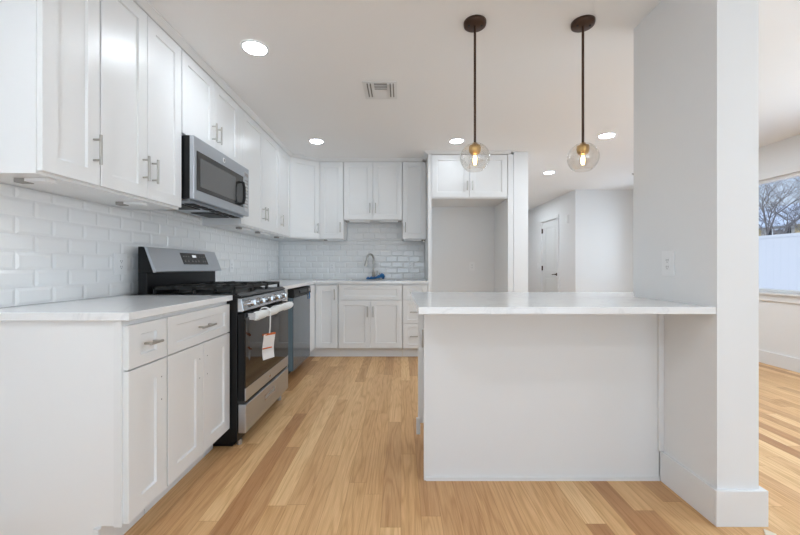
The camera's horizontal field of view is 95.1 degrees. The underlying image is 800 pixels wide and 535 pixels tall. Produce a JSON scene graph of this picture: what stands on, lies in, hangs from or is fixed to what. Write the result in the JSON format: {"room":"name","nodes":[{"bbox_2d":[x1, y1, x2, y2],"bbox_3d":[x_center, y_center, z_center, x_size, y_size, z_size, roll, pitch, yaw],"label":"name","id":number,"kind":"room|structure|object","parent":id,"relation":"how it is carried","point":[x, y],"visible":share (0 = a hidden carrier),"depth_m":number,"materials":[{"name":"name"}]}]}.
{"room":"kitchen","nodes":[
{"label":"kitchen","id":0,"kind":"room"},
{"bbox_2d":[0,183,278,307],"bbox_3d":[-1.711,-0.135,0.725,0.128,2.440,8.450,0,0,0],"label":"wall","id":1,"kind":"structure","parent":0,"point":[54,248],"depth_m":1.92,"materials":[{"name":"white tile"}]},
{"bbox_2d":[0,0,102,188],"bbox_3d":[-1.473,-0.835,1.486,0.362,0.980,0.268,0,0,0],"label":"upper cabinet","id":2,"kind":"object","parent":1,"relation":"attached to","point":[50,49],"visible":1,"depth_m":1.39,"materials":[{"name":"white paint"}]},
{"bbox_2d":[14,178,56,183],"bbox_3d":[-1.440,-0.336,1.440,0.130,0.016,0.044,0,0,0],"label":"light bar","id":3,"kind":"object","parent":2,"relation":"attached to","point":[17,180],"visible":1,"depth_m":1.43,"materials":[{"name":"white plastic"}]},
{"bbox_2d":[32,0,180,209],"bbox_3d":[-1.473,-0.835,1.921,0.362,0.980,0.600,0,0,0],"label":"upper cabinet","id":4,"kind":"object","parent":1,"relation":"attached to","point":[140,64],"visible":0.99,"depth_m":1.85,"materials":[{"name":"white paint"}]},
{"bbox_2d":[115,202,146,205],"bbox_3d":[-1.445,-0.336,1.960,0.140,0.016,0.044,0,0,0],"label":"light bar","id":5,"kind":"object","parent":4,"relation":"attached to","point":[116,203],"visible":1,"depth_m":1.94,"materials":[{"name":"white plastic"}]},
{"bbox_2d":[113,253,126,274],"bbox_3d":[-1.642,-0.015,2.145,0.009,0.124,0.100,0,0,0],"label":"wall outlet","id":6,"kind":"object","parent":1,"relation":"attached to","point":[119,259],"visible":1,"depth_m":2.13,"materials":[{"name":"white plastic"}]},
{"bbox_2d":[119,258,123,269],"bbox_3d":[-1.640,-0.015,2.145,0.003,0.068,0.035,0,0,0],"label":"receptacle","id":7,"kind":"object","parent":6,"relation":"attached to","point":[121,260],"depth_m":2.15,"materials":[{"name":"grey plastic"}]},
{"bbox_2d":[134,210,199,223],"bbox_3d":[-1.650,-0.378,2.600,0.005,0.063,0.798,0,0,0],"label":"tile backsplash","id":8,"kind":"structure","parent":1,"relation":"on","point":[172,212],"depth_m":2.68,"materials":[{"name":"white tile"}]},
{"bbox_2d":[181,49,240,164],"bbox_3d":[-1.473,-1.066,2.635,0.362,0.518,0.823,0,0,0],"label":"upper cabinet","id":9,"kind":"object","parent":1,"relation":"attached to","point":[208,113],"visible":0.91,"depth_m":2.53,"materials":[{"name":"white paint"}]},
{"bbox_2d":[175,135,248,217],"bbox_3d":[-1.429,-0.598,2.633,0.431,0.406,0.806,0,0,0],"label":"microwave","id":10,"kind":"object","parent":9,"relation":"attached to","point":[213,185],"visible":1,"depth_m":2.46,"materials":[{"name":"silver metal"}]},
{"bbox_2d":[229,260,233,271],"bbox_3d":[-1.642,-0.005,3.550,0.009,0.124,0.084,0,0,0],"label":"wall outlet","id":11,"kind":"object","parent":1,"relation":"attached to","point":[231,262],"visible":1,"depth_m":3.54,"materials":[{"name":"white plastic"}]},
{"bbox_2d":[202,108,278,234],"bbox_3d":[-1.473,-0.835,3.527,0.362,0.980,0.958,0,0,0],"label":"upper cabinet","id":12,"kind":"object","parent":1,"relation":"attached to","point":[259,151],"visible":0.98,"depth_m":3.46,"materials":[{"name":"white paint"}]},
{"bbox_2d":[236,227,252,230],"bbox_3d":[-1.420,-0.336,3.320,0.044,0.016,0.270,0,0,0],"label":"light bar","id":13,"kind":"object","parent":12,"relation":"attached to","point":[240,228],"visible":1,"depth_m":3.27,"materials":[{"name":"white plastic"}]},
{"bbox_2d":[255,232,269,235],"bbox_3d":[-1.420,-0.336,3.760,0.044,0.016,0.310,0,0,0],"label":"light bar","id":14,"kind":"object","parent":12,"relation":"attached to","point":[262,233],"visible":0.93,"depth_m":3.72,"materials":[{"name":"white plastic"}]},
{"bbox_2d":[252,146,289,237],"bbox_3d":[-1.473,-0.835,4.206,0.362,0.980,0.398,0,0,0],"label":"upper cabinet","id":15,"kind":"object","parent":1,"relation":"attached to","point":[284,158],"visible":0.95,"depth_m":4.21,"materials":[{"name":"white paint"}]},
{"bbox_2d":[133,0,422,161],"bbox_3d":[-1.154,-1.340,3.193,1.373,0.030,3.828,0,0,26],"label":"trim","id":16,"kind":"structure","parent":1,"relation":"attached to","point":[144,5],"depth_m":2.73,"materials":[{"name":"white paint"}]},
{"bbox_2d":[267,157,322,240],"bbox_3d":[-1.341,-0.835,4.673,0.626,0.980,0.552,0,0,0],"label":"upper cabinet","id":17,"kind":"object","parent":1,"relation":"attached to","point":[304,173],"visible":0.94,"depth_m":4.52,"materials":[{"name":"white paint"}]},
{"bbox_2d":[279,207,493,291],"bbox_3d":[-0.221,-0.135,5.006,3.109,2.440,0.128,0,0,0],"label":"wall","id":18,"kind":"structure","parent":0,"point":[460,236],"depth_m":4.95,"materials":[{"name":"white tile"}]},
{"bbox_2d":[329,262,334,270],"bbox_3d":[-0.930,0.000,4.937,0.075,0.118,0.009,0,0,0],"label":"wall outlet","id":19,"kind":"object","parent":18,"relation":"attached to","point":[331,264],"visible":1,"depth_m":4.94,"materials":[{"name":"white plastic"}]},
{"bbox_2d":[320,162,346,240],"bbox_3d":[-0.879,-0.835,4.768,0.302,0.980,0.362,0,0,0],"label":"upper cabinet","id":20,"kind":"object","parent":18,"relation":"attached to","point":[333,226],"visible":0.98,"depth_m":4.63,"materials":[{"name":"white paint"}]},
{"bbox_2d":[279,241,423,278],"bbox_3d":[-0.663,-0.087,4.945,1.960,0.510,0.005,0,0,0],"label":"tile backsplash","id":21,"kind":"structure","parent":18,"relation":"attached to","point":[286,258],"depth_m":4.94,"materials":[{"name":"white tile"}]},
{"bbox_2d":[344,162,401,222],"bbox_3d":[-0.355,-0.956,4.768,0.742,0.738,0.362,0,0,0],"label":"upper cabinet","id":22,"kind":"object","parent":18,"relation":"attached to","point":[372,190],"visible":0.99,"depth_m":4.63,"materials":[{"name":"white paint"}]},
{"bbox_2d":[347,224,401,240],"bbox_3d":[-0.352,-0.460,4.945,0.743,0.228,0.005,0,0,0],"label":"tile backsplash","id":23,"kind":"structure","parent":18,"relation":"on","point":[360,232],"depth_m":4.94,"materials":[{"name":"white tile"}]},
{"bbox_2d":[408,262,412,270],"bbox_3d":[0.130,0.000,4.937,0.075,0.118,0.009,0,0,0],"label":"wall outlet","id":24,"kind":"object","parent":18,"relation":"attached to","point":[410,264],"visible":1,"depth_m":4.94,"materials":[{"name":"white plastic"}]},
{"bbox_2d":[402,162,425,240],"bbox_3d":[0.168,-0.835,4.768,0.300,0.980,0.362,0,0,0],"label":"upper cabinet","id":25,"kind":"object","parent":18,"relation":"attached to","point":[413,173],"visible":0.98,"depth_m":4.63,"materials":[{"name":"white paint"}]},
{"bbox_2d":[469,262,474,269],"bbox_3d":[0.960,-0.005,4.945,0.075,0.118,0.009,0,0,0],"label":"wall outlet","id":26,"kind":"object","parent":18,"relation":"attached to","point":[471,264],"visible":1,"depth_m":4.94,"materials":[{"name":"white plastic"}]},
{"bbox_2d":[124,356,799,534],"bbox_3d":[1.212,1.125,2.865,5.975,0.080,12.970,0,0,0],"label":"floor","id":27,"kind":"structure","parent":0,"point":[341,452],"depth_m":1.79,"materials":[{"name":"brown wood"}]},
{"bbox_2d":[0,314,166,534],"bbox_3d":[-1.318,0.643,1.477,0.672,0.883,0.242,0,0,0],"label":"base cabinet","id":28,"kind":"object","parent":27,"relation":"on","point":[83,404],"visible":0.98,"depth_m":1.37,"materials":[{"name":"white paint"}]},
{"bbox_2d":[144,301,229,513],"bbox_3d":[-1.318,0.643,1.891,0.672,0.883,0.583,0,0,0],"label":"base cabinet","id":29,"kind":"object","parent":27,"relation":"on","point":[198,338],"visible":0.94,"depth_m":1.82,"materials":[{"name":"white paint"}]},
{"bbox_2d":[0,295,232,320],"bbox_3d":[-1.330,0.186,1.770,0.650,0.030,0.835,0,0,0],"label":"countertop","id":30,"kind":"structure","parent":29,"relation":"on","point":[123,307],"depth_m":1.53,"materials":[{"name":"white stone"}]},
{"bbox_2d":[136,246,292,445],"bbox_3d":[-1.231,0.482,2.609,0.738,1.206,0.836,0,0,0],"label":"gas range","id":31,"kind":"object","parent":27,"relation":"on","point":[256,383],"visible":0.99,"depth_m":2.36,"materials":[{"name":"black metal"}]},
{"bbox_2d":[136,286,284,297],"bbox_3d":[-1.278,0.177,2.609,0.645,0.027,0.836,0,0,0],"label":"cooktop","id":32,"kind":"object","parent":31,"relation":"in","point":[255,292],"depth_m":2.35,"materials":[{"name":"black metal"}]},
{"bbox_2d":[238,301,287,400],"bbox_3d":[-0.955,0.545,2.609,0.046,0.525,0.826,0,0,0],"label":"oven","id":33,"kind":"object","parent":31,"relation":"in","point":[254,373],"depth_m":2.39,"materials":[{"name":"black glass"}]},
{"bbox_2d":[260,307,275,359],"bbox_3d":[-0.883,0.434,2.411,0.066,0.342,0.096,0,0,34],"label":"paper tag","id":34,"kind":"object","parent":31,"relation":"hanging from","point":[268,340],"visible":0.91,"depth_m":2.40,"materials":[{"name":"white paper"}]},
{"bbox_2d":[288,286,310,374],"bbox_3d":[-1.319,0.651,3.790,0.631,0.868,0.636,0,0,0],"label":"dishwasher","id":35,"kind":"object","parent":27,"relation":"on","point":[299,314],"visible":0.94,"depth_m":3.65,"materials":[{"name":"grey metal"}]},
{"bbox_2d":[306,284,339,356],"bbox_3d":[-1.198,0.643,4.530,0.912,0.883,0.837,0,0,0],"label":"base cabinet","id":36,"kind":"object","parent":27,"relation":"on","point":[324,298],"visible":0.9,"depth_m":4.32,"materials":[{"name":"white paint"}]},
{"bbox_2d":[260,279,427,289],"bbox_3d":[-0.668,0.186,3.992,1.972,0.030,1.914,0,0,0],"label":"countertop","id":37,"kind":"structure","parent":36,"relation":"on","point":[286,283],"depth_m":4.30,"materials":[{"name":"white stone"}]},
{"bbox_2d":[364,253,377,276],"bbox_3d":[-0.405,-0.002,4.849,0.189,0.346,0.060,0,0,-32],"label":"faucet","id":38,"kind":"object","parent":37,"relation":"on","point":[366,260],"visible":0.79,"depth_m":4.85,"materials":[{"name":"silver metal"}]},
{"bbox_2d":[350,280,395,280],"bbox_3d":[-0.360,0.282,4.600,0.590,0.205,0.390,0,0,0],"label":"sink","id":39,"kind":"object","parent":37,"relation":"in","point":[350,280],"visible":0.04,"depth_m":4.79,"materials":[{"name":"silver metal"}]},
{"bbox_2d":[366,273,384,278],"bbox_3d":[-0.333,0.128,4.798,0.247,0.081,0.078,0,0,0],"label":"plastic wrap","id":40,"kind":"object","parent":37,"relation":"on","point":[381,275],"visible":1,"depth_m":4.78,"materials":[{"name":"blue plastic"}]},
{"bbox_2d":[339,284,401,356],"bbox_3d":[-0.362,0.643,4.615,0.756,0.883,0.667,0,0,0],"label":"base cabinet","id":41,"kind":"object","parent":27,"relation":"on","point":[370,315],"visible":0.97,"depth_m":4.33,"materials":[{"name":"white paint"}]},
{"bbox_2d":[402,284,427,356],"bbox_3d":[0.168,0.643,4.615,0.300,0.883,0.667,0,0,0],"label":"base cabinet","id":42,"kind":"object","parent":27,"relation":"on","point":[409,311],"visible":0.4,"depth_m":4.33,"materials":[{"name":"white paint"}]},
{"bbox_2d":[425,154,512,291],"bbox_3d":[0.823,-0.120,4.615,1.006,2.410,0.667,0,0,0],"label":"tall cabinet","id":43,"kind":"object","parent":27,"relation":"on","point":[451,180],"visible":0.8,"depth_m":4.33,"materials":[{"name":"white paint"}]},
{"bbox_2d":[423,151,510,161],"bbox_3d":[0.784,-1.340,4.450,1.012,0.030,0.340,0,0,0],"label":"trim","id":44,"kind":"structure","parent":43,"relation":"on","point":[426,153],"depth_m":4.29,"materials":[{"name":"white paint"}]},
{"bbox_2d":[416,314,663,480],"bbox_3d":[0.928,0.643,2.088,1.664,0.883,0.484,0,0,0],"label":"base cabinet","id":45,"kind":"object","parent":27,"relation":"on","point":[502,397],"visible":0.75,"depth_m":1.86,"materials":[{"name":"white paint"}]},
{"bbox_2d":[411,292,715,313],"bbox_3d":[0.932,0.186,1.993,1.736,0.030,0.904,0,0,0],"label":"countertop","id":46,"kind":"structure","parent":45,"relation":"on","point":[424,302],"depth_m":1.65,"materials":[{"name":"white stone"}]},
{"bbox_2d":[764,529,776,534],"bbox_3d":[1.495,1.082,1.479,0.038,0.006,0.039,0,0,38],"label":"scrap","id":47,"kind":"object","parent":27,"relation":"on","point":[766,532],"visible":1,"depth_m":1.48,"materials":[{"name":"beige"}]},
{"bbox_2d":[147,0,799,209],"bbox_3d":[1.212,-1.405,2.865,5.975,0.100,12.970,0,0,0],"label":"ceiling","id":48,"kind":"structure","parent":0,"point":[309,85],"depth_m":2.60,"materials":[{"name":"white paint"}]},
{"bbox_2d":[240,40,269,55],"bbox_3d":[-0.905,-1.352,2.270,0.170,0.006,0.170,0,0,0],"label":"recessed light","id":49,"kind":"object","parent":48,"relation":"in","point":[252,47],"visible":1,"depth_m":2.27,"materials":[{"name":"white paint"}]},
{"bbox_2d":[308,139,323,143],"bbox_3d":[-0.916,-1.352,3.960,0.170,0.006,0.170,0,0,0],"label":"recessed light","id":50,"kind":"object","parent":48,"relation":"in","point":[313,141],"visible":1,"depth_m":3.96,"materials":[{"name":"white paint"}]},
{"bbox_2d":[362,81,396,98],"bbox_3d":[-0.158,-1.347,2.815,0.255,0.016,0.280,0,0,0],"label":"ceiling vent","id":51,"kind":"object","parent":48,"relation":"in","point":[372,89],"visible":1,"depth_m":2.79,"materials":[{"name":"white metal"}]},
{"bbox_2d":[449,138,464,143],"bbox_3d":[0.600,-1.352,3.950,0.170,0.006,0.170,0,0,0],"label":"recessed light","id":52,"kind":"object","parent":48,"relation":"in","point":[455,140],"visible":1,"depth_m":3.95,"materials":[{"name":"white paint"}]},
{"bbox_2d":[460,15,489,168],"bbox_3d":[0.410,-0.945,2.030,0.164,0.820,0.164,0,0,0],"label":"pendant light","id":53,"kind":"object","parent":48,"relation":"hanging from","point":[474,23],"visible":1,"depth_m":2.02,"materials":[{"name":"brown metal"}]},
{"bbox_2d":[469,142,480,155],"bbox_3d":[0.410,-0.653,2.030,0.066,0.065,0.066,0,0,0],"label":"socket","id":54,"kind":"object","parent":53,"relation":"attached to","point":[474,149],"depth_m":2.01,"materials":[{"name":"gold metal"}]},
{"bbox_2d":[543,171,554,173],"bbox_3d":[2.135,-1.352,5.280,0.170,0.006,0.170,0,0,0],"label":"recessed light","id":55,"kind":"object","parent":48,"relation":"in","point":[547,172],"visible":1,"depth_m":5.26,"materials":[{"name":"white paint"}]},
{"bbox_2d":[567,15,599,171],"bbox_3d":[1.009,-0.945,2.030,0.164,0.820,0.164,0,0,0],"label":"pendant light","id":56,"kind":"object","parent":48,"relation":"hanging from","point":[583,23],"visible":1,"depth_m":2.02,"materials":[{"name":"brown metal"}]},
{"bbox_2d":[576,142,589,155],"bbox_3d":[1.009,-0.653,2.030,0.066,0.065,0.066,0,0,0],"label":"socket","id":57,"kind":"object","parent":56,"relation":"attached to","point":[582,149],"depth_m":2.01,"materials":[{"name":"gold metal"}]},
{"bbox_2d":[597,133,615,138],"bbox_3d":[2.130,-1.352,3.790,0.170,0.006,0.170,0,0,0],"label":"recessed light","id":58,"kind":"object","parent":48,"relation":"in","point":[605,135],"visible":1,"depth_m":3.78,"materials":[{"name":"white paint"}]},
{"bbox_2d":[512,152,527,291],"bbox_3d":[1.419,-0.135,6.765,0.171,2.440,4.870,0,0,0],"label":"wall","id":59,"kind":"structure","parent":0,"point":[520,159],"depth_m":4.33,"materials":[{"name":"white paint"}]},
{"bbox_2d":[528,189,582,291],"bbox_3d":[3.135,-0.135,7.820,0.130,2.440,2.760,0,0,0],"label":"wall","id":60,"kind":"structure","parent":0,"point":[571,203],"depth_m":6.87,"materials":[{"name":"white paint"}]},
{"bbox_2d":[540,214,558,291],"bbox_3d":[3.115,0.035,7.570,0.169,2.100,0.940,0,0,0],"label":"door","id":61,"kind":"structure","parent":60,"relation":"in","point":[549,229],"depth_m":7.61,"materials":[{"name":"white paint"}]},
{"bbox_2d":[565,215,568,223],"bbox_3d":[3.057,-0.870,6.740,0.025,0.150,0.080,0,0,0],"label":"door chime","id":62,"kind":"object","parent":60,"relation":"attached to","point":[566,216],"visible":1,"depth_m":6.73,"materials":[{"name":"white plastic"}]},
{"bbox_2d":[583,189,632,291],"bbox_3d":[3.700,-0.135,6.500,1.000,2.440,0.120,0,0,0],"label":"wall","id":63,"kind":"structure","parent":0,"point":[607,213],"depth_m":6.44,"materials":[{"name":"white paint"}]},
{"bbox_2d":[634,0,758,488],"bbox_3d":[1.415,-0.135,1.814,0.175,2.440,0.552,0,0,0],"label":"wall pillar","id":64,"kind":"structure","parent":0,"point":[696,62],"depth_m":1.59,"materials":[{"name":"white paint"}]},
{"bbox_2d":[662,251,674,275],"bbox_3d":[1.323,-0.015,1.815,0.009,0.124,0.084,0,0,0],"label":"wall outlet","id":65,"kind":"object","parent":64,"relation":"attached to","point":[668,257],"visible":1,"depth_m":1.80,"materials":[{"name":"white plastic"}]},
{"bbox_2d":[665,257,669,269],"bbox_3d":[1.321,-0.015,1.815,0.003,0.068,0.035,0,0,0],"label":"receptacle","id":66,"kind":"object","parent":65,"relation":"attached to","point":[667,259],"depth_m":1.81,"materials":[{"name":"grey plastic"}]},
{"bbox_2d":[660,451,767,526],"bbox_3d":[1.421,1.010,1.806,0.217,0.150,0.567,0,0,0],"label":"baseboard","id":67,"kind":"structure","parent":64,"relation":"attached to","point":[721,507],"depth_m":1.53,"materials":[{"name":"white paint"}]},
{"bbox_2d":[633,134,799,358],"bbox_3d":[4.140,-0.135,1.470,0.120,2.440,9.940,0,0,0],"label":"wall","id":68,"kind":"structure","parent":0,"point":[779,322],"depth_m":3.94,"materials":[{"name":"white paint"}]},
{"bbox_2d":[759,165,799,303],"bbox_3d":[4.103,-0.328,3.950,0.135,1.415,1.760,0,0,0],"label":"window","id":69,"kind":"structure","parent":68,"relation":"in","point":[781,295],"depth_m":3.94,"materials":[{"name":"white paint"}]},
{"bbox_2d":[759,350,799,372],"bbox_3d":[4.072,1.015,1.460,0.016,0.140,9.920,0,0,0],"label":"baseboard","id":70,"kind":"structure","parent":68,"relation":"attached to","point":[778,360],"depth_m":3.92,"materials":[{"name":"white paint"}]},
{"label":"outside","id":71,"kind":"structure","parent":0,"visible":0},
{"bbox_3d":[32.150,1.635,25.000,55.700,0.100,90.000,0,0,0],"label":"ground","id":72,"kind":"structure","parent":71,"visible":0},
{"bbox_2d":[759,233,799,289],"bbox_3d":[9.010,0.385,9.023,0.060,2.300,26.046,0,0,0],"label":"fence","id":73,"kind":"object","parent":72,"relation":"on","point":[779,254],"visible":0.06,"depth_m":8.68,"materials":[{"name":"white plastic"}]},
{"bbox_2d":[759,177,799,235],"bbox_3d":[12.443,-1.065,12.646,5.470,5.413,3.937,0,0,-3],"label":"bare tree","id":74,"kind":"object","parent":72,"relation":"on","point":[792,222],"visible":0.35,"depth_m":12.48,"materials":[{"name":"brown plant"}]},
{"bbox_2d":[759,203,799,235],"bbox_3d":[29.000,-1.515,29.000,8.800,6.200,31.200,0,0,0],"label":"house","id":75,"kind":"structure","parent":72,"relation":"on","point":[781,222],"depth_m":25.09,"materials":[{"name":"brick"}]},
{"bbox_2d":[759,178,799,234],"bbox_3d":[19.846,-1.983,18.537,5.738,7.239,6.696,0,0,10],"label":"bare tree","id":76,"kind":"object","parent":72,"relation":"on","point":[799,178],"visible":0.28,"depth_m":18.15,"materials":[{"name":"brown plant"}]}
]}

